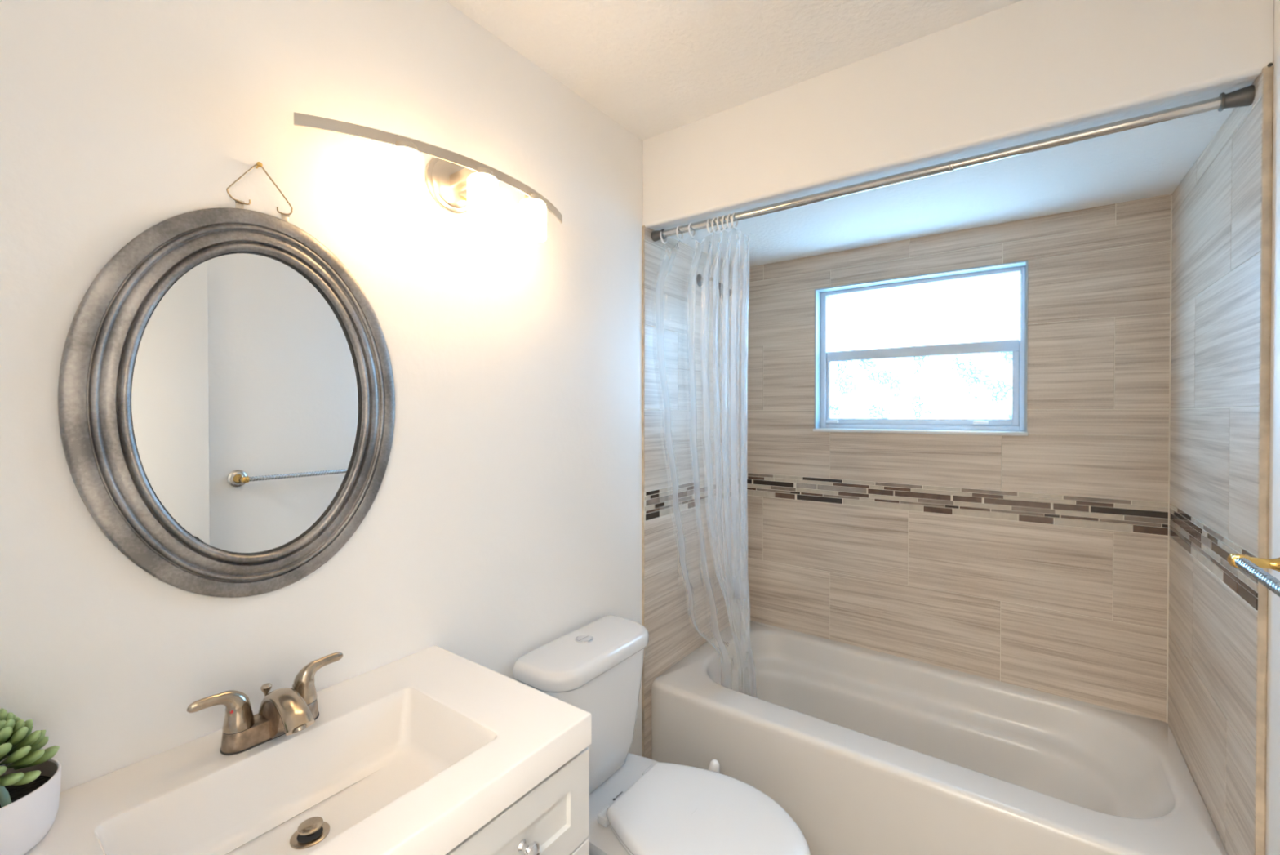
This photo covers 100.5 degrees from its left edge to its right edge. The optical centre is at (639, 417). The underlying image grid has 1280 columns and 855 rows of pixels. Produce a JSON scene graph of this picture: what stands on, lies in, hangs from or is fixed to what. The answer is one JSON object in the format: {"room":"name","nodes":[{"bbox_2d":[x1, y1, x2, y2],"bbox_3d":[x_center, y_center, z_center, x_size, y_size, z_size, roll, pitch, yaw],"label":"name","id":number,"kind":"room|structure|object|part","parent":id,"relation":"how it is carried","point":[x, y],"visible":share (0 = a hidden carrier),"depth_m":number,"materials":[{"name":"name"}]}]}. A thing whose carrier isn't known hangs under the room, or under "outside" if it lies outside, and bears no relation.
{"room":"bathroom","nodes":[
{"label":"bathroom","id":0,"kind":"room"},
{"bbox_2d":[0,757,61,854],"bbox_3d":[-0.811,0.501,0.658,0.130,0.080,0.130,0,1,36],"label":"pot","id":1,"kind":"object","parent":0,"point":[28,811],"depth_m":0.66,"materials":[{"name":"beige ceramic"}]},
{"bbox_2d":[0,0,740,791],"bbox_3d":[-0.799,0.220,0.915,0.128,2.424,4.600,0,1,36],"label":"wall","id":2,"kind":"structure","parent":0,"point":[503,522],"depth_m":1.17,"materials":[{"name":"white paint"}]},
{"bbox_2d":[57,164,395,597],"bbox_3d":[-0.679,-0.068,0.958,0.024,0.772,0.499,0,1,36],"label":"oval mirror","id":3,"kind":"object","parent":2,"relation":"attached to","point":[226,391],"visible":1,"depth_m":0.92,"materials":[{"name":"grey metal"}]},
{"bbox_2d":[131,253,359,553],"bbox_3d":[-0.685,-0.026,0.963,0.005,0.547,0.359,0,1,36],"label":"mirror glass","id":4,"kind":"object","parent":3,"relation":"attached to","point":[246,371],"depth_m":0.94,"materials":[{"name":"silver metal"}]},
{"bbox_2d":[255,161,262,168],"bbox_3d":[-0.687,-0.454,0.957,0.020,0.009,0.009,0,1,36],"label":"wall hook","id":5,"kind":"object","parent":2,"relation":"attached to","point":[259,163],"visible":1,"depth_m":0.95,"materials":[{"name":"gold metal"}]},
{"bbox_2d":[293,112,562,243],"bbox_3d":[-0.394,-0.536,1.232,0.164,0.182,0.698,0,1,36],"label":"vanity light","id":6,"kind":"object","parent":2,"relation":"attached to","point":[473,189],"visible":1,"depth_m":1.18,"materials":[{"name":"white glass"}]},
{"bbox_3d":[-0.474,-0.490,1.078,0.069,0.093,0.069,0,1,36],"label":"lamp shade","id":7,"kind":"part","parent":6,"relation":"part of","materials":[{"name":"white glass"}]},
{"bbox_3d":[-0.399,-0.560,1.241,0.115,0.030,0.034,0,1,36],"label":"arm","id":8,"kind":"part","parent":6,"relation":"part of","materials":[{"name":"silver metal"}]},
{"bbox_3d":[-0.355,-0.496,1.204,0.069,0.093,0.069,0,1,36],"label":"lamp shade","id":9,"kind":"part","parent":6,"relation":"part of","materials":[{"name":"white glass"}]},
{"bbox_3d":[-0.273,-0.502,1.355,0.069,0.093,0.069,0,1,36],"label":"lamp shade","id":10,"kind":"part","parent":6,"relation":"part of","materials":[{"name":"white glass"}]},
{"bbox_2d":[696,274,732,299],"bbox_3d":[0.311,-0.545,2.203,0.149,0.120,0.056,0,1,36],"label":"shower","id":11,"kind":"object","parent":2,"relation":"attached to","point":[725,292],"visible":1,"depth_m":2.19,"materials":[{"name":"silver metal"}]},
{"bbox_3d":[0.296,-0.559,2.214,0.103,0.058,0.015,0,1,36],"label":"shower arm","id":12,"kind":"part","parent":11,"relation":"part of","materials":[{"name":"silver metal"}]},
{"bbox_2d":[444,0,1022,140],"bbox_3d":[-0.126,-1.028,0.416,1.850,0.080,4.600,0,1,36],"label":"ceiling","id":13,"kind":"structure","parent":0,"point":[654,68],"depth_m":1.40,"materials":[{"name":"white paint"}]},
{"bbox_2d":[650,77,1256,268],"bbox_3d":[0.881,-0.731,1.838,1.514,0.078,0.840,0,1,36],"label":"ceiling","id":14,"kind":"structure","parent":0,"point":[1149,161],"depth_m":1.66,"materials":[{"name":"white paint"}]},
{"bbox_2d":[739,193,1172,723],"bbox_3d":[1.139,0.208,2.203,1.514,2.424,0.159,0,1,36],"label":"wall","id":15,"kind":"structure","parent":0,"point":[1037,560],"depth_m":1.96,"materials":[{"name":"tile"}]},
{"bbox_2d":[813,259,1028,435],"bbox_3d":[1.128,-0.254,2.199,0.772,0.632,0.169,0,1,36],"label":"window","id":16,"kind":"structure","parent":15,"relation":"in","point":[1015,424],"depth_m":2.17,"materials":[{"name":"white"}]},
{"bbox_3d":[1.128,0.056,2.201,0.772,0.014,0.169,0,1,36],"label":"sill","id":17,"kind":"part","parent":16,"relation":"part of","materials":[{"name":"white"}]},
{"bbox_3d":[1.133,-0.125,2.209,0.678,0.262,0.005,0,1,36],"label":"pane","id":18,"kind":"part","parent":16,"relation":"part of","materials":[{"name":"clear glass"}]},
{"bbox_3d":[1.137,-0.134,2.206,0.708,0.323,0.028,0,1,36],"label":"sash","id":19,"kind":"part","parent":16,"relation":"part of","materials":[{"name":"white glass"}]},
{"bbox_2d":[1166,195,1172,722],"bbox_3d":[1.693,0.135,1.702,0.004,1.685,0.004,0,1,36],"label":"trim","id":20,"kind":"structure","parent":15,"relation":"attached to","point":[1171,195],"depth_m":1.70,"materials":[{"name":"beige tile"}]},
{"bbox_2d":[642,0,1273,228],"bbox_3d":[0.652,-0.842,1.521,1.513,0.312,0.100,0,1,36],"label":"wall","id":21,"kind":"structure","parent":0,"point":[1024,67],"depth_m":1.34,"materials":[{"name":"white paint"}]},
{"bbox_2d":[641,226,644,756],"bbox_3d":[0.011,0.365,1.932,0.008,2.115,0.003,0,1,36],"label":"trim","id":22,"kind":"structure","parent":21,"relation":"attached to","point":[642,227],"depth_m":1.93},
{"bbox_2d":[651,84,1254,241],"bbox_3d":[0.655,-0.668,1.533,1.492,0.039,0.039,0,1,36],"label":"shower rod","id":23,"kind":"object","parent":21,"relation":"attached to","point":[1242,97],"visible":0.95,"depth_m":1.34,"materials":[{"name":"silver metal"}]},
{"bbox_2d":[660,231,667,244],"bbox_3d":[0.087,-0.661,1.945,0.012,0.051,0.043,0,1,36],"label":"curtain ring","id":24,"kind":"object","parent":23,"relation":"hanging from","point":[663,242],"visible":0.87,"depth_m":1.93,"materials":[{"name":"white plastic"}]},
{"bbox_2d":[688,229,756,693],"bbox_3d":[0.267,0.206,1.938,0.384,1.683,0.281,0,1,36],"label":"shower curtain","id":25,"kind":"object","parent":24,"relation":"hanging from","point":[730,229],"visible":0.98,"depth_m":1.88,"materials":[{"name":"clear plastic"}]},
{"bbox_2d":[675,226,683,239],"bbox_3d":[0.143,-0.661,1.904,0.009,0.051,0.043,0,1,36],"label":"curtain ring","id":26,"kind":"object","parent":23,"relation":"hanging from","point":[677,236],"visible":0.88,"depth_m":1.89,"materials":[{"name":"white plastic"}]},
{"bbox_2d":[688,222,695,237],"bbox_3d":[0.182,-0.661,1.875,0.009,0.051,0.043,0,1,36],"label":"curtain ring","id":27,"kind":"object","parent":23,"relation":"hanging from","point":[689,224],"visible":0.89,"depth_m":1.86,"materials":[{"name":"white plastic"}]},
{"bbox_2d":[706,217,712,233],"bbox_3d":[0.241,-0.660,1.833,0.009,0.051,0.043,0,1,36],"label":"curtain ring","id":28,"kind":"object","parent":23,"relation":"hanging from","point":[708,229],"visible":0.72,"depth_m":1.82,"materials":[{"name":"white plastic"}]},
{"bbox_2d":[711,217,717,232],"bbox_3d":[0.257,-0.660,1.821,0.011,0.051,0.043,0,1,36],"label":"curtain ring","id":29,"kind":"object","parent":23,"relation":"hanging from","point":[713,218],"visible":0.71,"depth_m":1.81,"materials":[{"name":"white plastic"}]},
{"bbox_2d":[716,216,723,231],"bbox_3d":[0.272,-0.660,1.810,0.007,0.051,0.043,0,1,36],"label":"curtain ring","id":30,"kind":"object","parent":23,"relation":"hanging from","point":[717,218],"visible":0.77,"depth_m":1.80,"materials":[{"name":"white plastic"}]},
{"bbox_2d":[721,214,727,230],"bbox_3d":[0.287,-0.660,1.799,0.011,0.051,0.043,0,1,36],"label":"curtain ring","id":31,"kind":"object","parent":23,"relation":"hanging from","point":[722,218],"visible":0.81,"depth_m":1.79,"materials":[{"name":"white plastic"}]},
{"bbox_2d":[726,213,732,229],"bbox_3d":[0.302,-0.660,1.789,0.012,0.051,0.043,0,1,36],"label":"curtain ring","id":32,"kind":"object","parent":23,"relation":"hanging from","point":[728,215],"visible":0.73,"depth_m":1.78,"materials":[{"name":"white plastic"}]},
{"bbox_2d":[731,212,737,228],"bbox_3d":[0.317,-0.660,1.778,0.011,0.051,0.043,0,1,36],"label":"curtain ring","id":33,"kind":"object","parent":23,"relation":"hanging from","point":[733,214],"visible":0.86,"depth_m":1.77,"materials":[{"name":"white plastic"}]},
{"bbox_2d":[1255,66,1273,854],"bbox_3d":[1.229,0.373,1.049,0.014,2.115,0.003,0,1,36],"label":"trim","id":34,"kind":"structure","parent":21,"relation":"attached to","point":[1268,73],"depth_m":1.05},
{"bbox_2d":[1167,0,1279,854],"bbox_3d":[0.515,0.228,-0.038,0.134,2.424,4.600,0,1,36],"label":"wall","id":35,"kind":"structure","parent":0,"point":[1217,204],"depth_m":1.23,"materials":[{"name":"tile"}]},
{"bbox_2d":[1226,552,1279,596],"bbox_3d":[0.930,0.262,0.699,0.086,0.070,0.694,0,1,36],"label":"towel bar","id":36,"kind":"object","parent":35,"relation":"attached to","point":[1251,566],"visible":1,"depth_m":0.93,"materials":[{"name":"silver metal"}]},
{"bbox_3d":[1.110,0.260,0.954,0.077,0.038,0.038,0,1,36],"label":"post","id":37,"kind":"part","parent":36,"relation":"part of","materials":[{"name":"gold metal"}]},
{"bbox_3d":[-0.126,1.476,0.438,1.850,0.080,4.600,0,1,36],"label":"floor","id":38,"kind":"structure","parent":0,"visible":0},
{"bbox_2d":[444,746,589,854],"bbox_3d":[-0.491,1.014,0.811,0.516,0.836,0.740,0,1,36],"label":"vanity cabinet","id":39,"kind":"object","parent":38,"relation":"on","point":[552,817],"visible":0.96,"depth_m":0.90,"materials":[{"name":"white paint"}]},
{"bbox_2d":[23,644,591,854],"bbox_3d":[-0.504,0.599,0.813,0.488,0.118,0.746,0,1,36],"label":"washbasin","id":40,"kind":"object","parent":39,"relation":"in","point":[415,753],"visible":1,"depth_m":0.86,"materials":[{"name":"white ceramic"}]},
{"bbox_2d":[0,707,61,854],"bbox_3d":[-0.813,0.451,0.658,0.132,0.180,0.131,0,1,36],"label":"potted succulent","id":41,"kind":"object","parent":40,"relation":"on","point":[30,777],"visible":1,"depth_m":0.66,"materials":[{"name":"white ceramic"}]},
{"bbox_3d":[-0.796,0.461,0.656,0.043,0.051,0.013,0,1,6],"label":"stem","id":42,"kind":"part","parent":41,"relation":"part of","materials":[{"name":"green plant"}]},
{"bbox_2d":[186,651,342,755],"bbox_3d":[-0.628,0.489,0.907,0.174,0.100,0.167,0,1,-12],"label":"faucet","id":43,"kind":"object","parent":40,"relation":"on","point":[287,711],"visible":1,"depth_m":0.87,"materials":[{"name":"grey metal"}]},
{"bbox_3d":[-0.674,0.473,0.856,0.042,0.067,0.088,0,1,36],"label":"handle","id":44,"kind":"part","parent":43,"relation":"part of","materials":[{"name":"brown metal"}]},
{"bbox_3d":[-0.653,0.492,0.930,0.017,0.054,0.017,0,1,36],"label":"lift rod","id":45,"kind":"part","parent":43,"relation":"part of","materials":[{"name":"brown metal"}]},
{"bbox_3d":[-0.596,0.495,0.893,0.142,0.074,0.043,0,1,36],"label":"spout","id":46,"kind":"part","parent":43,"relation":"part of","materials":[{"name":"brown metal"}]},
{"bbox_3d":[-0.590,0.472,0.972,0.042,0.067,0.088,0,1,36],"label":"handle","id":47,"kind":"part","parent":43,"relation":"part of","materials":[{"name":"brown metal"}]},
{"bbox_3d":[-0.176,0.686,0.845,0.034,0.031,0.031,0,1,36],"label":"knob","id":48,"kind":"part","parent":39,"relation":"part of","materials":[{"name":"silver metal"}]},
{"bbox_3d":[-0.192,0.856,0.857,0.018,0.168,0.311,0,1,36],"label":"drawer","id":49,"kind":"part","parent":39,"relation":"part of","materials":[{"name":"white paint"}]},
{"bbox_2d":[512,614,810,854],"bbox_3d":[0.076,1.035,1.380,0.724,0.786,0.432,0,1,36],"label":"toilet","id":50,"kind":"object","parent":38,"relation":"on","point":[639,805],"visible":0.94,"depth_m":1.40,"materials":[{"name":"white ceramic"}]},
{"bbox_3d":[-0.142,0.669,1.534,0.185,0.048,0.432,0,1,36],"label":"tank lid","id":51,"kind":"part","parent":50,"relation":"part of","materials":[{"name":"white ceramic"}]},
{"bbox_3d":[-0.146,0.866,1.539,0.174,0.344,0.404,0,1,36],"label":"tank","id":52,"kind":"part","parent":50,"relation":"part of","materials":[{"name":"white ceramic"}]},
{"bbox_3d":[0.174,1.031,1.309,0.467,0.012,0.358,0,1,36],"label":"seat","id":53,"kind":"part","parent":50,"relation":"part of","materials":[{"name":"white plastic"}]},
{"bbox_3d":[0.066,1.233,1.389,0.682,0.390,0.368,0,1,36],"label":"bowl","id":54,"kind":"part","parent":50,"relation":"part of","materials":[{"name":"white ceramic"}]},
{"bbox_3d":[0.174,1.004,1.308,0.482,0.033,0.373,0,1,36],"label":"seat lid","id":55,"kind":"part","parent":50,"relation":"part of","materials":[{"name":"white plastic"}]},
{"bbox_2d":[707,759,719,773],"bbox_3d":[0.209,1.254,1.712,0.105,0.342,0.100,0,1,36],"label":"toilet brush","id":56,"kind":"object","parent":38,"relation":"on","point":[713,766],"visible":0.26,"depth_m":1.68,"materials":[{"name":"white plastic"}]},
{"bbox_2d":[651,617,1227,854],"bbox_3d":[0.867,1.200,1.841,1.490,0.448,0.758,0,1,36],"label":"bathtub","id":57,"kind":"object","parent":38,"relation":"on","point":[868,751],"visible":0.96,"depth_m":1.71,"materials":[{"name":"white ceramic"}]}
]}

